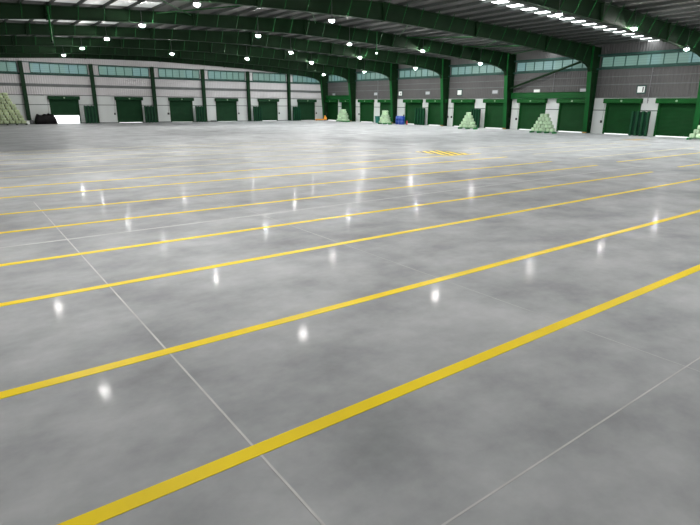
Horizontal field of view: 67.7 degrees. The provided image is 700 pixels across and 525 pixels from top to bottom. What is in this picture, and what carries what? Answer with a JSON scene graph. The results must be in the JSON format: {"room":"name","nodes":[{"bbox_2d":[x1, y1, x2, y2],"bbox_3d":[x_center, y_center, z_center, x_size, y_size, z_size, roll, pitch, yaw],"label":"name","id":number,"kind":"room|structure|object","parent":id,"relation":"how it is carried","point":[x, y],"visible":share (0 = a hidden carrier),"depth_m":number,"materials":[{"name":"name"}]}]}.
{"room":"warehouse interior","nodes":[
{"label":"warehouse interior","id":0,"kind":"room"},
{"bbox_2d":[0,58,322,122],"bbox_3d":[-20.224,-18.819,56.097,42.900,7.200,0.200,-12,21,-35],"label":"wall","id":1,"kind":"structure","parent":0,"point":[106,106],"depth_m":54.62,"materials":[{"name":"metal"}]},
{"bbox_2d":[0,61,17,71],"bbox_3d":[-32.546,-17.597,46.692,4.700,0.900,0.070,-12,21,-35],"label":"window","id":2,"kind":"structure","parent":1,"relation":"in","point":[5,66],"depth_m":47.64,"materials":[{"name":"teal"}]},
{"bbox_2d":[29,62,87,74],"bbox_3d":[-27.875,-18.571,50.033,4.970,0.900,0.070,-12,21,-35],"label":"window","id":3,"kind":"structure","parent":1,"relation":"in","point":[51,68],"depth_m":49.98,"materials":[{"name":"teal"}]},
{"bbox_2d":[47,96,80,122],"bbox_3d":[-27.894,-14.916,50.971,2.955,2.580,0.490,-12,21,-35],"label":"door","id":4,"kind":"structure","parent":1,"relation":"in","point":[59,105],"depth_m":50.99,"materials":[{"name":"green metal"}]},
{"bbox_2d":[47,96,79,99],"bbox_3d":[-27.787,-15.994,50.669,2.770,0.340,0.410,-12,21,-35],"label":"hood","id":5,"kind":"object","parent":4,"relation":"attached to","point":[49,97],"depth_m":50.51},
{"bbox_2d":[50,99,78,114],"bbox_3d":[-27.946,-15.231,51.114,2.430,1.460,0.030,-12,21,-35],"label":"curtain","id":6,"kind":"object","parent":4,"relation":"hanging from","point":[57,107],"depth_m":51.11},
{"bbox_2d":[98,66,148,76],"bbox_3d":[-23.119,-19.562,53.434,4.910,0.900,0.070,-12,21,-35],"label":"window","id":7,"kind":"structure","parent":1,"relation":"in","point":[103,70],"depth_m":53.38,"materials":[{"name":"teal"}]},
{"bbox_2d":[114,97,143,122],"bbox_3d":[-23.042,-15.927,54.441,2.955,2.580,0.490,-12,21,-35],"label":"door","id":8,"kind":"structure","parent":1,"relation":"in","point":[129,109],"depth_m":54.58,"materials":[{"name":"green metal"}]},
{"bbox_2d":[114,97,142,99],"bbox_3d":[-22.935,-17.005,54.139,2.770,0.340,0.410,-12,21,-35],"label":"hood","id":9,"kind":"object","parent":8,"relation":"attached to","point":[116,98],"depth_m":53.95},
{"bbox_2d":[0,60,281,73],"bbox_3d":[-20.206,-20.645,55.364,42.700,0.080,0.080,-12,21,-35],"label":"trim","id":10,"kind":"structure","parent":1,"relation":"attached to","point":[0,60],"depth_m":53.63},
{"bbox_2d":[8,94,300,98],"bbox_3d":[-20.237,-17.863,56.219,42.700,0.070,0.050,-12,21,-35],"label":"trim","id":11,"kind":"structure","parent":1,"relation":"attached to","point":[8,94],"depth_m":55.23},
{"bbox_2d":[0,72,319,84],"bbox_3d":[-20.208,-19.647,55.658,42.700,0.160,0.100,-12,21,-35],"label":"trim","id":12,"kind":"structure","parent":1,"relation":"attached to","point":[0,72],"depth_m":54.62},
{"bbox_2d":[0,83,320,92],"bbox_3d":[-20.227,-18.714,55.957,42.700,0.260,0.060,-12,21,-35],"label":"trim","id":13,"kind":"structure","parent":1,"relation":"attached to","point":[1,84],"depth_m":54.95,"materials":[{"name":"metal"}]},
{"bbox_2d":[158,68,199,78],"bbox_3d":[-18.548,-20.515,56.703,4.510,0.900,0.070,-12,21,-35],"label":"window","id":14,"kind":"structure","parent":1,"relation":"in","point":[164,73],"depth_m":56.63,"materials":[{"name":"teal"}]},
{"bbox_2d":[168,97,193,121],"bbox_3d":[-18.631,-16.846,57.596,2.955,2.580,0.490,-12,21,-35],"label":"door","id":15,"kind":"structure","parent":1,"relation":"in","point":[181,109],"depth_m":57.75,"materials":[{"name":"green metal"}]},
{"bbox_2d":[168,97,193,100],"bbox_3d":[-18.525,-17.924,57.294,2.770,0.340,0.410,-12,21,-35],"label":"hood","id":16,"kind":"object","parent":15,"relation":"attached to","point":[169,98],"depth_m":57.05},
{"bbox_2d":[208,71,244,79],"bbox_3d":[-14.138,-21.434,59.857,4.510,0.900,0.070,-12,21,-35],"label":"window","id":17,"kind":"structure","parent":1,"relation":"in","point":[220,75],"depth_m":59.80,"materials":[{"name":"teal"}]},
{"bbox_2d":[215,98,239,120],"bbox_3d":[-14.217,-17.766,60.753,2.955,2.580,0.490,-12,21,-35],"label":"door","id":18,"kind":"structure","parent":1,"relation":"in","point":[226,108],"depth_m":60.80,"materials":[{"name":"green metal"}]},
{"bbox_2d":[217,101,235,120],"bbox_3d":[-14.420,-17.697,60.897,2.430,2.200,0.030,-12,21,-35],"label":"curtain","id":19,"kind":"object","parent":18,"relation":"hanging from","point":[226,110],"depth_m":60.89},
{"bbox_2d":[258,99,279,120],"bbox_3d":[-9.862,-18.674,63.867,2.955,2.580,0.490,-12,21,-35],"label":"door","id":20,"kind":"structure","parent":1,"relation":"in","point":[270,108],"depth_m":64.02,"materials":[{"name":"green metal"}]},
{"bbox_2d":[259,102,276,119],"bbox_3d":[-10.066,-18.614,64.008,2.430,2.180,0.030,-12,21,-35],"label":"curtain","id":21,"kind":"object","parent":20,"relation":"hanging from","point":[269,109],"depth_m":64.09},
{"bbox_2d":[252,73,285,81],"bbox_3d":[-9.727,-22.353,63.012,4.510,0.900,0.070,-12,21,-35],"label":"window","id":22,"kind":"structure","parent":1,"relation":"in","point":[255,76],"depth_m":62.95,"materials":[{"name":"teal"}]},
{"bbox_2d":[292,75,319,82],"bbox_3d":[-5.457,-23.243,66.066,4.160,0.900,0.070,-12,21,-35],"label":"window","id":23,"kind":"structure","parent":1,"relation":"in","point":[296,78],"depth_m":65.83,"materials":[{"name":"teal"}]},
{"bbox_2d":[297,99,316,119],"bbox_3d":[-5.451,-19.593,67.022,2.955,2.580,0.490,-12,21,-35],"label":"door","id":24,"kind":"structure","parent":1,"relation":"in","point":[307,106],"depth_m":67.17,"materials":[{"name":"green metal"}]},
{"bbox_2d":[299,102,313,119],"bbox_3d":[-5.655,-19.523,67.165,2.430,2.200,0.030,-12,21,-35],"label":"curtain","id":25,"kind":"object","parent":24,"relation":"hanging from","point":[307,108],"depth_m":67.25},
{"bbox_2d":[0,119,699,524],"bbox_3d":[-0.325,-8.252,34.665,62.700,0.302,93.419,-12,21,-35],"label":"floor","id":26,"kind":"structure","parent":0,"point":[595,419],"depth_m":4.92,"materials":[{"name":"grey concrete"}]},
{"bbox_2d":[17,60,30,120],"bbox_3d":[-30.334,-15.831,48.682,0.440,5.620,0.420,-12,21,-35],"label":"wall column","id":27,"kind":"structure","parent":26,"relation":"on","point":[20,66],"depth_m":48.51,"materials":[{"name":"metal"}]},
{"bbox_2d":[35,114,57,123],"bbox_3d":[-28.882,-13.630,49.489,1.840,0.963,1.000,-12,21,-35],"label":"heap","id":28,"kind":"object","parent":26,"relation":"on","point":[45,118],"visible":0.95,"depth_m":49.16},
{"bbox_2d":[84,106,97,122],"bbox_3d":[-25.790,-14.723,51.908,1.080,1.700,0.210,-12,21,-35],"label":"gate","id":29,"kind":"object","parent":26,"relation":"on","point":[90,112],"visible":0.98,"depth_m":51.89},
{"bbox_2d":[88,64,99,122],"bbox_3d":[-25.555,-16.827,52.100,0.440,5.620,0.420,-12,21,-35],"label":"wall column","id":30,"kind":"structure","parent":26,"relation":"on","point":[90,66],"depth_m":51.84,"materials":[{"name":"metal"}]},
{"bbox_2d":[144,106,156,122],"bbox_3d":[-21.138,-15.692,55.235,1.080,1.700,0.210,-12,21,-35],"label":"gate","id":31,"kind":"object","parent":26,"relation":"on","point":[150,113],"visible":1,"depth_m":55.20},
{"bbox_2d":[149,67,158,121],"bbox_3d":[-20.823,-17.813,55.484,0.440,5.620,0.420,-12,21,-35],"label":"wall column","id":32,"kind":"structure","parent":26,"relation":"on","point":[154,98],"depth_m":55.27,"materials":[{"name":"metal"}]},
{"bbox_2d":[0,142,316,155],"bbox_3d":[-9.007,-5.084,23.448,18.250,0.003,0.110,-12,21,-35],"label":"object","id":33,"kind":"structure","parent":26,"relation":"on","point":[311,142],"depth_m":23.35,"materials":[{"name":"paint"}]},
{"bbox_2d":[0,145,325,160],"bbox_3d":[-7.782,-4.598,21.877,18.250,0.003,0.110,-12,21,-35],"label":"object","id":34,"kind":"structure","parent":26,"relation":"on","point":[320,145],"depth_m":21.52,"materials":[{"name":"paint"}]},
{"bbox_2d":[3,147,346,164],"bbox_3d":[-6.826,-4.219,20.651,18.250,0.003,0.110,-12,21,-35],"label":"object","id":35,"kind":"structure","parent":26,"relation":"on","point":[341,147],"depth_m":19.96,"materials":[{"name":"paint"}]},
{"bbox_2d":[0,150,374,171],"bbox_3d":[-5.596,-3.731,19.073,18.250,0.003,0.110,-12,21,-35],"label":"floor line","id":36,"kind":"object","parent":26,"relation":"on","point":[369,150],"depth_m":18.30,"materials":[{"name":"paint"}]},
{"bbox_2d":[195,106,205,121],"bbox_3d":[-16.728,-16.611,58.389,1.026,1.700,0.210,-12,21,-35],"label":"gate","id":37,"kind":"object","parent":26,"relation":"on","point":[200,111],"visible":1,"depth_m":58.36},
{"bbox_2d":[200,69,207,121],"bbox_3d":[-16.413,-18.732,58.638,0.440,5.620,0.420,-12,21,-35],"label":"wall column","id":38,"kind":"structure","parent":26,"relation":"on","point":[201,70],"depth_m":58.43,"materials":[{"name":"metal"}]},
{"bbox_2d":[4,152,410,177],"bbox_3d":[-4.616,-3.343,17.816,18.250,0.003,0.110,-12,21,-35],"label":"floor line","id":39,"kind":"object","parent":26,"relation":"on","point":[405,152],"depth_m":17.19,"materials":[{"name":"paint"}]},
{"bbox_2d":[1,153,480,187],"bbox_3d":[-2.521,-3.046,16.891,20.450,0.003,0.110,-12,21,-35],"label":"floor marking","id":40,"kind":"object","parent":26,"relation":"on","point":[477,153],"depth_m":15.53,"materials":[{"name":"yellow paint"}]},
{"bbox_2d":[246,71,251,120],"bbox_3d":[-12.002,-19.651,61.793,0.440,5.620,0.420,-12,21,-35],"label":"wall column","id":41,"kind":"structure","parent":26,"relation":"on","point":[247,72],"depth_m":61.71,"materials":[{"name":"metal"}]},
{"bbox_2d":[1,157,502,197],"bbox_3d":[-1.660,-2.632,15.546,20.150,0.003,0.110,-12,21,-35],"label":"floor marking","id":42,"kind":"object","parent":26,"relation":"on","point":[497,157],"depth_m":14.13,"materials":[{"name":"yellow paint"}]},
{"bbox_2d":[253,106,262,120],"bbox_3d":[-11.034,-17.798,62.461,1.080,1.700,0.210,-12,21,-35],"label":"gate","id":43,"kind":"object","parent":26,"relation":"on","point":[257,111],"visible":0.92,"depth_m":62.41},
{"bbox_2d":[0,161,552,214],"bbox_3d":[-0.451,-2.143,13.963,20.110,0.003,0.110,-12,21,-35],"label":"floor marking","id":44,"kind":"object","parent":26,"relation":"on","point":[547,161],"depth_m":12.24,"materials":[{"name":"yellow paint"}]},
{"bbox_2d":[287,73,291,120],"bbox_3d":[-7.591,-20.570,64.947,0.440,5.620,0.420,-12,21,-35],"label":"wall column","id":45,"kind":"structure","parent":26,"relation":"on","point":[288,75],"depth_m":64.90,"materials":[{"name":"metal"}]},
{"bbox_2d":[293,107,300,120],"bbox_3d":[-6.663,-18.709,65.587,1.080,1.700,0.210,-12,21,-35],"label":"gate","id":46,"kind":"object","parent":26,"relation":"on","point":[296,110],"visible":1,"depth_m":65.55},
{"bbox_2d":[0,165,597,233],"bbox_3d":[0.649,-1.765,12.745,20.350,0.003,0.110,-12,21,-35],"label":"floor marking","id":47,"kind":"object","parent":26,"relation":"on","point":[591,165],"depth_m":10.70,"materials":[{"name":"yellow paint"}]},
{"bbox_2d":[320,73,327,119],"bbox_3d":[-3.369,-21.759,67.780,1.060,6.319,0.440,-12,21,-35],"label":"steel column","id":48,"kind":"structure","parent":26,"relation":"on","point":[324,78],"depth_m":67.71,"materials":[{"name":"metal"}]},
{"bbox_2d":[0,53,320,83],"bbox_3d":[-20.339,-20.667,54.629,41.650,2.586,0.677,-12,21,-35],"label":"rafter","id":49,"kind":"object","parent":48,"relation":"attached to","point":[314,75],"visible":0.68,"depth_m":55.71,"materials":[{"name":"green paint"}]},
{"bbox_2d":[0,172,650,266],"bbox_3d":[1.722,-1.252,11.080,19.990,0.003,0.110,-12,21,-35],"label":"floor marking","id":50,"kind":"object","parent":26,"relation":"on","point":[173,240],"depth_m":8.73,"materials":[{"name":"yellow paint"}]},
{"bbox_2d":[0,210,699,398],"bbox_3d":[11.147,-1.896,13.458,38.050,0.003,0.110,-12,21,-35],"label":"floor marking","id":51,"kind":"object","parent":26,"relation":"on","point":[38,385],"depth_m":4.94,"materials":[{"name":"yellow paint"}]},
{"bbox_2d":[0,178,699,306],"bbox_3d":[9.924,-2.381,15.027,38.050,0.003,0.110,-12,21,-35],"label":"floor marking","id":52,"kind":"object","parent":26,"relation":"on","point":[474,219],"depth_m":7.18,"materials":[{"name":"yellow paint"}]},
{"bbox_2d":[348,68,355,121],"bbox_3d":[0.216,-20.338,63.183,1.060,6.319,0.440,-12,21,-35],"label":"steel column","id":53,"kind":"structure","parent":26,"relation":"on","point":[352,75],"depth_m":63.19,"materials":[{"name":"metal"}]},
{"bbox_2d":[0,46,348,82],"bbox_3d":[-16.755,-19.246,50.031,41.650,2.586,0.677,-12,21,-35],"label":"rafter","id":54,"kind":"object","parent":53,"relation":"attached to","point":[343,72],"visible":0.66,"depth_m":50.70,"materials":[{"name":"green paint"}]},
{"bbox_2d":[57,264,699,524],"bbox_3d":[12.117,-1.511,12.214,38.050,0.003,0.110,-12,21,-35],"label":"floor marking","id":55,"kind":"object","parent":26,"relation":"on","point":[96,516],"depth_m":3.40,"materials":[{"name":"yellow paint"}]},
{"bbox_2d":[389,63,398,123],"bbox_3d":[4.755,-18.538,57.360,1.060,6.319,0.440,-12,21,-35],"label":"steel column","id":56,"kind":"structure","parent":26,"relation":"on","point":[393,83],"depth_m":57.29,"materials":[{"name":"metal"}]},
{"bbox_2d":[0,35,390,80],"bbox_3d":[-12.215,-17.446,44.208,41.650,2.586,0.677,-12,21,-35],"label":"rafter","id":57,"kind":"object","parent":56,"relation":"attached to","point":[383,68],"visible":0.87,"depth_m":44.20,"materials":[{"name":"green paint"}]},
{"bbox_2d":[414,108,424,124],"bbox_3d":[7.298,-15.272,54.609,0.210,1.700,1.350,-12,21,-35],"label":"gate","id":58,"kind":"object","parent":26,"relation":"on","point":[419,119],"visible":0.96,"depth_m":54.55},
{"bbox_2d":[420,150,466,155],"bbox_3d":[4.071,-4.810,22.895,1.400,0.004,2.100,-12,21,-35],"label":"floor marking","id":59,"kind":"object","parent":26,"relation":"on","point":[435,151],"depth_m":22.99,"materials":[{"name":"yellow paint"}]},
{"bbox_2d":[440,58,450,125],"bbox_3d":[9.295,-16.739,51.536,1.060,6.319,0.440,-12,21,-35],"label":"steel column","id":60,"kind":"structure","parent":26,"relation":"on","point":[444,81],"depth_m":51.45,"materials":[{"name":"metal"}]},
{"bbox_2d":[0,22,442,78],"bbox_3d":[-7.675,-15.646,38.385,41.650,2.586,0.677,-12,21,-35],"label":"rafter","id":61,"kind":"object","parent":60,"relation":"attached to","point":[434,64],"visible":1,"depth_m":37.61,"materials":[{"name":"green paint"}]},
{"bbox_2d":[471,109,480,127],"bbox_3d":[11.730,-13.515,48.923,0.210,1.700,1.026,-12,21,-35],"label":"gate","id":62,"kind":"object","parent":26,"relation":"on","point":[475,113],"visible":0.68,"depth_m":48.73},
{"bbox_2d":[502,53,516,128],"bbox_3d":[13.835,-14.939,45.713,1.060,6.319,0.440,-12,21,-35],"label":"steel column","id":63,"kind":"structure","parent":26,"relation":"on","point":[509,78],"depth_m":45.64,"materials":[{"name":"metal"}]},
{"bbox_2d":[0,2,507,75],"bbox_3d":[-3.135,-13.847,32.562,41.650,2.586,0.677,-12,21,-35],"label":"rafter","id":64,"kind":"object","parent":63,"relation":"attached to","point":[20,10],"visible":1,"depth_m":30.91,"materials":[{"name":"green paint"}]},
{"bbox_2d":[582,45,601,132],"bbox_3d":[18.375,-13.139,39.890,1.060,6.319,0.440,-12,21,-35],"label":"steel column","id":65,"kind":"structure","parent":26,"relation":"on","point":[591,84],"depth_m":39.87,"materials":[{"name":"metal"}]},
{"bbox_2d":[173,0,593,71],"bbox_3d":[1.404,-12.047,26.738,41.650,2.586,0.677,-12,21,-35],"label":"rafter","id":66,"kind":"object","parent":65,"relation":"attached to","point":[389,12],"visible":1,"depth_m":28.55,"materials":[{"name":"green paint"}]},
{"bbox_2d":[156,5,239,13],"bbox_3d":[-5.889,-12.778,26.044,8.997,0.304,0.060,6,18,17],"label":"tube","id":67,"kind":"object","parent":66,"relation":"attached to","point":[236,5],"visible":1,"depth_m":26.59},
{"bbox_2d":[510,61,581,88],"bbox_3d":[16.147,-15.328,42.436,0.171,2.273,7.250,-12,21,-35],"label":"tube","id":68,"kind":"object","parent":65,"relation":"attached to","point":[578,62],"visible":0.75,"depth_m":42.51,"materials":[{"name":"green paint"}]},
{"bbox_2d":[628,111,650,135],"bbox_3d":[20.726,-9.948,37.384,0.210,1.700,1.242,-12,21,-35],"label":"gate","id":69,"kind":"object","parent":26,"relation":"on","point":[639,121],"visible":0.99,"depth_m":37.33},
{"bbox_2d":[692,82,699,138],"bbox_3d":[23.004,-11.304,33.952,1.060,6.319,0.440,-12,21,-35],"label":"steel column","id":70,"kind":"structure","parent":26,"relation":"on","point":[696,122],"depth_m":34.31,"materials":[{"name":"metal"}]},
{"bbox_2d":[511,0,699,56],"bbox_3d":[6.034,-10.211,20.800,41.650,2.586,0.677,-12,21,-35],"label":"rafter","id":71,"kind":"object","parent":70,"relation":"attached to","point":[594,10],"visible":0.97,"depth_m":26.57,"materials":[{"name":"green paint"}]},
{"bbox_2d":[0,0,699,62],"bbox_3d":[2.305,-12.825,26.167,43.100,1.219,75.820,-12,21,-35],"label":"ceiling","id":72,"kind":"structure","parent":0,"point":[685,12],"depth_m":30.80,"materials":[{"name":"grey metal"}]},
{"bbox_2d":[0,19,118,23],"bbox_3d":[-18.631,-13.715,29.290,11.300,0.541,1.840,-12,21,-35],"label":"window","id":73,"kind":"structure","parent":72,"relation":"attached to","point":[72,21],"depth_m":31.05,"materials":[{"name":"grey"}]},
{"bbox_2d":[31,0,161,7],"bbox_3d":[-14.091,-11.916,23.467,11.300,0.541,1.840,-12,21,-35],"label":"skylight","id":74,"kind":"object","parent":72,"relation":"attached to","point":[147,4],"depth_m":25.33,"materials":[{"name":"grey"}]},
{"bbox_2d":[492,0,654,40],"bbox_3d":[13.223,-14.125,30.512,19.730,0.720,0.720,-12,21,-35],"label":"window","id":75,"kind":"structure","parent":72,"relation":"attached to","point":[501,1],"depth_m":28.80,"materials":[{"name":"grey"}]},
{"bbox_2d":[328,40,699,135],"bbox_3d":[19.422,-13.361,39.476,0.200,7.000,75.620,-12,21,-35],"label":"wall","id":76,"kind":"structure","parent":0,"point":[680,89],"depth_m":42.65,"materials":[{"name":"metal"}]},
{"bbox_2d":[325,100,337,119],"bbox_3d":[-2.485,-19.793,67.762,0.490,2.580,2.955,-12,21,-35],"label":"door","id":77,"kind":"structure","parent":76,"relation":"in","point":[332,104],"depth_m":67.70,"materials":[{"name":"green metal"}]},
{"bbox_2d":[328,102,336,119],"bbox_3d":[-2.257,-19.721,67.841,0.030,2.160,2.430,-12,21,-35],"label":"curtain","id":78,"kind":"object","parent":77,"relation":"hanging from","point":[332,106],"depth_m":67.85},
{"bbox_2d":[328,75,346,81],"bbox_3d":[-1.156,-23.081,65.182,0.070,0.790,5.360,-12,21,-35],"label":"window","id":79,"kind":"structure","parent":76,"relation":"in","point":[331,78],"depth_m":66.13,"materials":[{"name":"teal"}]},
{"bbox_2d":[326,95,348,99],"bbox_3d":[-1.326,-20.805,65.752,0.450,0.500,5.600,-12,21,-35],"label":"beam","id":80,"kind":"structure","parent":76,"relation":"attached to","point":[328,97],"depth_m":66.02,"materials":[{"name":"metal"}]},
{"bbox_2d":[339,100,349,120],"bbox_3d":[-0.343,-18.944,65.015,0.490,2.580,2.955,-12,21,-35],"label":"door","id":81,"kind":"structure","parent":76,"relation":"in","point":[344,103],"depth_m":65.30,"materials":[{"name":"green metal"}]},
{"bbox_2d":[342,102,349,119],"bbox_3d":[-0.227,-18.916,65.236,0.030,2.160,2.430,-12,21,-35],"label":"curtain","id":82,"kind":"object","parent":81,"relation":"hanging from","point":[345,105],"depth_m":65.33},
{"bbox_2d":[358,100,373,121],"bbox_3d":[1.846,-18.076,62.207,0.490,2.580,2.955,-12,21,-35],"label":"door","id":83,"kind":"structure","parent":76,"relation":"in","point":[366,109],"depth_m":62.24,"materials":[{"name":"green metal"}]},
{"bbox_2d":[361,103,372,120],"bbox_3d":[2.073,-18.004,62.286,0.030,2.160,2.430,-12,21,-35],"label":"curtain","id":84,"kind":"object","parent":83,"relation":"hanging from","point":[366,108],"depth_m":62.33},
{"bbox_2d":[357,72,387,79],"bbox_3d":[2.906,-21.471,59.971,0.070,0.790,6.960,-12,21,-35],"label":"window","id":85,"kind":"structure","parent":76,"relation":"in","point":[370,75],"depth_m":60.63,"materials":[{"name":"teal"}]},
{"bbox_2d":[377,99,390,120],"bbox_3d":[4.197,-17.144,59.192,0.490,2.580,2.955,-12,21,-35],"label":"door","id":86,"kind":"structure","parent":76,"relation":"in","point":[384,103],"depth_m":59.37,"materials":[{"name":"green metal"}]},
{"bbox_2d":[381,103,390,120],"bbox_3d":[4.313,-17.116,59.412,0.030,2.160,2.430,-12,21,-35],"label":"curtain","id":87,"kind":"object","parent":86,"relation":"hanging from","point":[384,106],"depth_m":59.42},
{"bbox_2d":[403,99,422,123],"bbox_3d":[6.655,-16.170,56.039,0.490,2.580,2.955,-12,21,-35],"label":"door","id":88,"kind":"structure","parent":76,"relation":"in","point":[410,104],"depth_m":56.31,"materials":[{"name":"green metal"}]},
{"bbox_2d":[406,103,420,122],"bbox_3d":[6.882,-16.098,56.118,0.030,2.160,2.430,-12,21,-35],"label":"curtain","id":89,"kind":"object","parent":88,"relation":"hanging from","point":[410,107],"depth_m":56.44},
{"bbox_2d":[399,69,438,77],"bbox_3d":[7.446,-19.671,54.148,0.070,0.790,6.960,-12,21,-35],"label":"window","id":90,"kind":"structure","parent":76,"relation":"in","point":[415,72],"depth_m":54.72,"materials":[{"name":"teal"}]},
{"bbox_2d":[426,99,448,124],"bbox_3d":[8.856,-15.297,53.216,0.490,2.580,2.955,-12,21,-35],"label":"door","id":91,"kind":"structure","parent":76,"relation":"in","point":[434,105],"depth_m":53.63,"materials":[{"name":"green metal"}]},
{"bbox_2d":[429,103,440,123],"bbox_3d":[8.973,-15.269,53.436,0.030,2.160,2.430,-12,21,-35],"label":"curtain","id":92,"kind":"object","parent":91,"relation":"hanging from","point":[434,108],"depth_m":53.70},
{"bbox_2d":[426,99,447,102],"bbox_3d":[8.777,-16.384,52.939,0.410,0.340,2.770,-12,21,-35],"label":"hood","id":93,"kind":"object","parent":91,"relation":"attached to","point":[427,100],"depth_m":52.86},
{"bbox_2d":[451,99,475,125],"bbox_3d":[10.848,-14.507,50.660,0.490,2.580,2.955,-12,21,-35],"label":"door","id":94,"kind":"structure","parent":76,"relation":"in","point":[461,106],"depth_m":50.86,"materials":[{"name":"green metal"}]},
{"bbox_2d":[451,99,475,102],"bbox_3d":[10.880,-15.551,50.242,0.410,0.340,2.770,-12,21,-35],"label":"hood","id":95,"kind":"object","parent":94,"relation":"attached to","point":[452,100],"depth_m":49.98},
{"bbox_2d":[454,103,472,124],"bbox_3d":[11.075,-14.435,50.739,0.030,2.160,2.430,-12,21,-35],"label":"curtain","id":96,"kind":"object","parent":94,"relation":"hanging from","point":[460,109],"depth_m":51.02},
{"bbox_2d":[451,64,503,74],"bbox_3d":[11.986,-17.871,48.325,0.070,0.790,6.960,-12,21,-35],"label":"window","id":97,"kind":"structure","parent":76,"relation":"in","point":[474,69],"depth_m":48.71,"materials":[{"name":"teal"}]},
{"bbox_2d":[483,99,509,127],"bbox_3d":[13.306,-13.533,47.507,0.490,2.580,2.955,-12,21,-35],"label":"door","id":98,"kind":"structure","parent":76,"relation":"in","point":[493,118],"depth_m":47.85,"materials":[{"name":"green metal"}]},
{"bbox_2d":[485,103,503,126],"bbox_3d":[13.423,-13.505,47.727,0.030,2.160,2.430,-12,21,-35],"label":"curtain","id":99,"kind":"object","parent":98,"relation":"hanging from","point":[493,111],"depth_m":47.95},
{"bbox_2d":[327,49,688,74],"bbox_3d":[12.808,-18.004,47.111,0.100,0.140,53.420,-12,21,-35],"label":"trim","id":100,"kind":"structure","parent":76,"relation":"attached to","point":[671,50],"depth_m":41.55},
{"bbox_2d":[327,63,699,82],"bbox_3d":[12.800,-17.085,47.389,0.100,0.130,53.420,-12,21,-35],"label":"trim","id":101,"kind":"structure","parent":76,"relation":"attached to","point":[691,64],"depth_m":43.04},
{"bbox_2d":[328,82,698,91],"bbox_3d":[12.808,-15.997,47.730,0.060,0.070,53.420,-12,21,-35],"label":"trim","id":102,"kind":"structure","parent":76,"relation":"attached to","point":[674,82],"depth_m":43.44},
{"bbox_2d":[339,73,699,86],"bbox_3d":[12.812,-16.533,47.568,0.060,0.050,53.420,-12,21,-35],"label":"trim","id":103,"kind":"structure","parent":76,"relation":"attached to","point":[688,73],"depth_m":42.28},
{"bbox_2d":[515,99,547,129],"bbox_3d":[15.424,-12.693,44.791,0.490,2.580,2.955,-12,21,-35],"label":"door","id":104,"kind":"structure","parent":76,"relation":"in","point":[530,110],"depth_m":44.94,"materials":[{"name":"green metal"}]},
{"bbox_2d":[519,103,544,128],"bbox_3d":[15.651,-12.621,44.870,0.030,2.160,2.430,-12,21,-35],"label":"curtain","id":105,"kind":"object","parent":104,"relation":"hanging from","point":[529,113],"depth_m":45.04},
{"bbox_2d":[517,99,547,102],"bbox_3d":[15.456,-13.737,44.373,0.410,0.340,2.770,-12,21,-35],"label":"hood","id":106,"kind":"object","parent":104,"relation":"attached to","point":[518,100],"depth_m":44.13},
{"bbox_2d":[388,97,696,98],"bbox_3d":[12.805,-15.108,48.003,0.050,0.070,53.420,-12,21,-35],"label":"trim","id":107,"kind":"structure","parent":76,"relation":"attached to","point":[595,97],"depth_m":40.15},
{"bbox_2d":[510,92,585,98],"bbox_3d":[16.355,-13.795,43.072,0.450,0.500,7.200,-12,21,-35],"label":"beam","id":108,"kind":"structure","parent":76,"relation":"attached to","point":[525,95],"depth_m":42.98,"materials":[{"name":"metal"}]},
{"bbox_2d":[516,59,586,71],"bbox_3d":[16.526,-16.071,42.501,0.070,0.790,6.960,-12,21,-35],"label":"window","id":109,"kind":"structure","parent":76,"relation":"in","point":[547,65],"depth_m":42.87,"materials":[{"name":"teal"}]},
{"bbox_2d":[556,99,590,131],"bbox_3d":[17.816,-11.745,41.722,0.490,2.580,2.955,-12,21,-35],"label":"door","id":110,"kind":"structure","parent":76,"relation":"in","point":[571,111],"depth_m":42.00,"materials":[{"name":"green metal"}]},
{"bbox_2d":[556,99,584,102],"bbox_3d":[17.738,-12.832,41.446,0.410,0.340,2.770,-12,21,-35],"label":"hood","id":111,"kind":"object","parent":110,"relation":"attached to","point":[558,100],"depth_m":41.42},
{"bbox_2d":[558,103,584,130],"bbox_3d":[17.933,-11.716,41.943,0.030,2.160,2.430,-12,21,-35],"label":"curtain","id":112,"kind":"object","parent":110,"relation":"hanging from","point":[570,115],"depth_m":42.08,"materials":[{"name":"metal"}]},
{"bbox_2d":[600,98,642,133],"bbox_3d":[20.053,-10.858,38.853,0.490,2.580,2.955,-12,21,-35],"label":"door","id":113,"kind":"structure","parent":76,"relation":"in","point":[617,117],"depth_m":38.99,"materials":[{"name":"green metal"}]},
{"bbox_2d":[604,103,638,132],"bbox_3d":[20.280,-10.786,38.931,0.030,2.160,2.430,-12,21,-35],"label":"curtain","id":114,"kind":"object","parent":113,"relation":"hanging from","point":[617,117],"depth_m":39.10,"materials":[{"name":"metal"}]},
{"bbox_2d":[603,98,642,102],"bbox_3d":[20.085,-11.901,38.434,0.410,0.340,2.770,-12,21,-35],"label":"hood","id":115,"kind":"object","parent":113,"relation":"attached to","point":[621,100],"depth_m":38.14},
{"bbox_2d":[636,85,646,93],"bbox_3d":[20.903,-12.425,37.461,0.050,0.580,0.660,-12,21,-35],"label":"wall sign","id":116,"kind":"object","parent":76,"relation":"attached to","point":[641,89],"visible":1,"depth_m":37.44,"materials":[{"name":"white plastic"}]},
{"bbox_2d":[601,51,699,67],"bbox_3d":[21.110,-14.254,36.621,0.070,0.790,7.110,-12,21,-35],"label":"window","id":117,"kind":"structure","parent":76,"relation":"in","point":[681,57],"depth_m":36.59,"materials":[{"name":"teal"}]},
{"bbox_2d":[653,98,696,136],"bbox_3d":[22.416,-9.921,35.822,0.490,2.580,2.955,-12,21,-35],"label":"door","id":118,"kind":"structure","parent":76,"relation":"in","point":[675,116],"depth_m":36.01,"materials":[{"name":"green metal"}]},
{"bbox_2d":[655,98,696,103],"bbox_3d":[22.337,-11.008,35.546,0.410,0.340,2.770,-12,21,-35],"label":"hood","id":119,"kind":"object","parent":118,"relation":"attached to","point":[658,100],"depth_m":35.46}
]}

